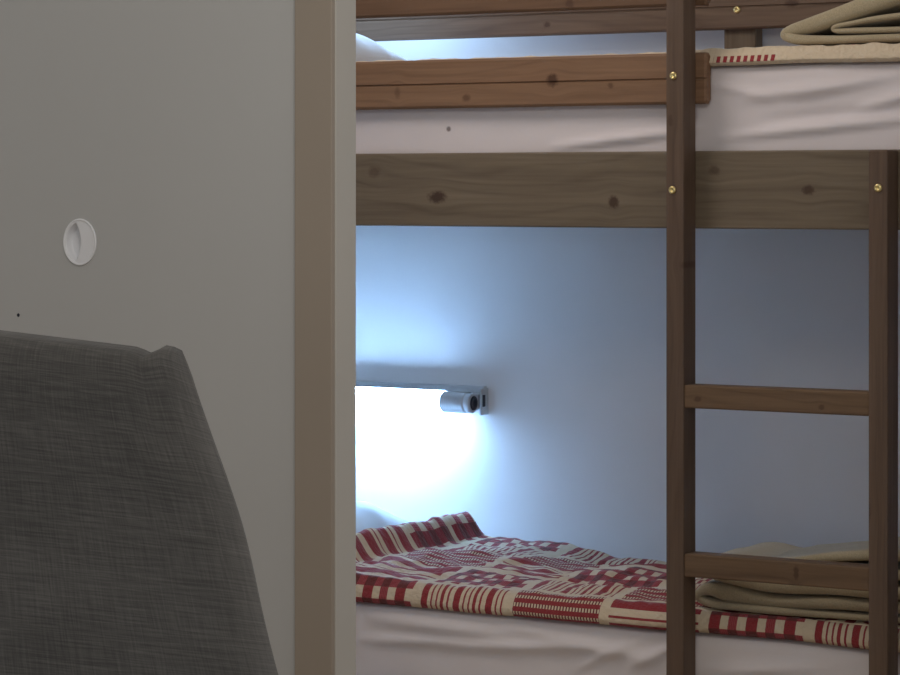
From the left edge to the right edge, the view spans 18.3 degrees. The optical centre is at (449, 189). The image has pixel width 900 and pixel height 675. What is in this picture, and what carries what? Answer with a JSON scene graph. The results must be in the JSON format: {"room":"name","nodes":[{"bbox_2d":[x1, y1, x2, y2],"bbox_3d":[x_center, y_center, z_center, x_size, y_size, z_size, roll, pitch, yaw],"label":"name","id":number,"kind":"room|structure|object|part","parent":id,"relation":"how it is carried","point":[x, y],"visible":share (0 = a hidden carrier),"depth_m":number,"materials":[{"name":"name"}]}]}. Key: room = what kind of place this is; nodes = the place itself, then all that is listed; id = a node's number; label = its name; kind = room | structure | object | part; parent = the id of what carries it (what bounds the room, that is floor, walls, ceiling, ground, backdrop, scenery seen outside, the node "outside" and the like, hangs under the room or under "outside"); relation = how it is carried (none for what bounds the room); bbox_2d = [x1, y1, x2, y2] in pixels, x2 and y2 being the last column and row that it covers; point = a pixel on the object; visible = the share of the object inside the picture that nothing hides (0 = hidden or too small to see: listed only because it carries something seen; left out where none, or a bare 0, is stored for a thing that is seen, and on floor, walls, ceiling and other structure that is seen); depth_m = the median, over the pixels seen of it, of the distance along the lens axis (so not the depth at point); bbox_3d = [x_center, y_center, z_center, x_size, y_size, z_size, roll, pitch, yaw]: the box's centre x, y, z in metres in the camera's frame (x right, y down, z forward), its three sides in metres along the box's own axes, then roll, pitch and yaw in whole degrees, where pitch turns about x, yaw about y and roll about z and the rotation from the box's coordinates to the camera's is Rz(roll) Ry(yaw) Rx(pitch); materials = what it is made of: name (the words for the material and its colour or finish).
{"room":"living room","nodes":[
{"label":"living room","id":0,"kind":"room"},
{"bbox_2d":[356,28,899,561],"bbox_3d":[0.505,-0.050,6.275,2.320,2.500,0.080,0,0,31],"label":"wall","id":1,"kind":"structure","parent":0,"point":[563,328],"depth_m":6.33,"materials":[{"name":"white paint"}]},
{"bbox_2d":[356,381,487,414],"bbox_3d":[-0.139,0.486,6.568,0.485,0.066,0.086,0,0,31],"label":"wall lamp","id":2,"kind":"object","parent":1,"relation":"attached to","point":[447,398],"visible":0.83,"depth_m":6.50,"materials":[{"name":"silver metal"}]},
{"bbox_2d":[356,388,441,411],"bbox_3d":[-0.185,0.489,6.574,0.399,0.047,0.047,0,0,31],"label":"diffuser","id":3,"kind":"object","parent":2,"relation":"attached to","point":[415,399],"depth_m":6.51,"materials":[{"name":"white plastic"}]},
{"bbox_2d":[463,393,478,412],"bbox_3d":[0.049,0.489,6.433,0.016,0.047,0.047,0,0,31],"label":"switch","id":4,"kind":"object","parent":2,"relation":"attached to","point":[470,400],"depth_m":6.42,"materials":[{"name":"plastic"}]},
{"bbox_3d":[0.078,0.488,6.467,0.005,0.062,0.034,0,0,31],"label":"mounting plate","id":5,"kind":"part","parent":2,"relation":"part of","materials":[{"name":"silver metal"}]},
{"bbox_3d":[-0.189,1.225,2.697,6.800,0.050,7.000,0,0,31],"label":"floor","id":6,"kind":"structure","parent":0,"visible":0},
{"bbox_2d":[356,0,899,674],"bbox_3d":[0.227,0.350,5.862,2.033,1.700,0.871,0,0,31],"label":"bunk bed","id":7,"kind":"object","parent":6,"relation":"on","point":[680,189],"visible":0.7,"depth_m":5.26,"materials":[{"name":"brown wood"}]},
{"bbox_3d":[0.424,-0.398,6.192,1.947,0.099,0.024,0,0,31],"label":"rail","id":8,"kind":"part","parent":7,"relation":"part of","materials":[{"name":"brown wood"}]},
{"bbox_2d":[356,61,899,153],"bbox_3d":[0.231,-0.144,5.867,1.943,0.200,0.737,0,0,31],"label":"mattress","id":9,"kind":"object","parent":7,"relation":"on","point":[835,105],"visible":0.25,"depth_m":5.28,"materials":[{"name":"white fabric"}]},
{"bbox_2d":[356,33,406,61],"bbox_3d":[-0.414,-0.316,6.177,0.500,0.147,0.500,0,0,31],"label":"pillow","id":10,"kind":"object","parent":9,"relation":"on","point":[367,49],"visible":0.05,"depth_m":6.15,"materials":[{"name":"white fabric"}]},
{"bbox_2d":[357,42,899,65],"bbox_3d":[0.412,-0.252,5.740,1.480,0.042,0.721,0,0,31],"label":"quilt","id":11,"kind":"object","parent":9,"relation":"on","point":[873,51],"visible":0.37,"depth_m":5.20,"materials":[{"name":"beige fabric"}]},
{"bbox_2d":[780,0,899,45],"bbox_3d":[0.850,-0.332,5.342,0.312,0.123,0.419,0,0,31],"label":"blanket","id":12,"kind":"object","parent":11,"relation":"on","point":[856,21],"visible":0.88,"depth_m":5.18,"materials":[{"name":"beige fabric"}]},
{"bbox_2d":[356,602,899,674],"bbox_3d":[0.221,0.929,5.855,1.939,0.193,0.717,0,0,31],"label":"mattress","id":13,"kind":"object","parent":7,"relation":"on","point":[390,639],"visible":0.26,"depth_m":5.47,"materials":[{"name":"white fabric"}]},
{"bbox_2d":[356,501,407,532],"bbox_3d":[-0.391,0.758,6.234,0.560,0.178,0.600,0,0,31],"label":"pillow","id":14,"kind":"object","parent":13,"relation":"on","point":[368,515],"visible":0.07,"depth_m":6.21,"materials":[{"name":"white fabric"}]},
{"bbox_2d":[356,511,899,652],"bbox_3d":[0.448,0.788,5.703,1.384,0.128,0.694,0,0,31],"label":"quilt","id":15,"kind":"object","parent":13,"relation":"on","point":[445,562],"visible":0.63,"depth_m":5.66,"materials":[{"name":"fabric"}]},
{"bbox_2d":[695,537,899,623],"bbox_3d":[0.729,0.726,5.333,0.461,0.143,0.282,0,0,31],"label":"blanket","id":16,"kind":"object","parent":15,"relation":"on","point":[754,597],"visible":0.54,"depth_m":5.25,"materials":[{"name":"beige fabric"}]},
{"bbox_3d":[0.037,-0.001,5.549,1.942,0.146,0.024,0,0,31],"label":"rail","id":17,"kind":"part","parent":7,"relation":"part of","materials":[{"name":"brown wood"}]},
{"bbox_3d":[0.434,0.350,5.263,0.037,1.700,0.052,0,0,31],"label":"ladder post","id":18,"kind":"part","parent":7,"relation":"part of","materials":[{"name":"brown wood"}]},
{"bbox_3d":[0.782,0.564,5.052,0.037,1.272,0.052,0,0,31],"label":"ladder post","id":19,"kind":"part","parent":7,"relation":"part of","materials":[{"name":"brown wood"}]},
{"bbox_3d":[-0.898,0.984,1.979,1.890,0.432,1.316,0,0,31],"label":"sofa","id":20,"kind":"object","parent":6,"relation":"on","visible":0},
{"bbox_2d":[0,330,277,674],"bbox_3d":[-0.400,0.426,2.178,0.835,0.688,0.235,0,0,12],"label":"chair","id":21,"kind":"object","parent":20,"relation":"on","point":[124,548],"visible":1,"depth_m":2.12,"materials":[{"name":"grey fabric"}]},
{"bbox_3d":[-1.267,-0.050,4.704,2.477,2.500,0.040,0,0,31],"label":"wall","id":22,"kind":"structure","parent":0,"visible":0},
{"bbox_2d":[0,0,294,674],"bbox_3d":[-0.640,0.169,4.318,1.004,2.047,0.039,0,0,31],"label":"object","id":23,"kind":"structure","parent":22,"relation":"in","point":[147,147],"depth_m":4.15,"materials":[{"name":"grey paint"}]},
{"bbox_3d":[-0.559,0.079,4.255,0.064,0.072,0.015,0,0,31],"label":"handle","id":24,"kind":"part","parent":23,"relation":"part of","materials":[{"name":"white plastic"}]},
{"bbox_2d":[295,0,334,674],"bbox_3d":[-0.194,0.140,4.021,0.065,2.120,0.009,0,0,31],"label":"trim","id":25,"kind":"structure","parent":22,"relation":"attached to","point":[314,19],"depth_m":4.01,"materials":[{"name":"beige paint"}]},
{"bbox_2d":[335,0,355,674],"bbox_3d":[-0.178,-0.050,4.048,0.065,2.500,0.054,0,0,31],"label":"trim","id":26,"kind":"structure","parent":22,"relation":"attached to","point":[345,10],"depth_m":4.03,"materials":[{"name":"paint"}]}
]}

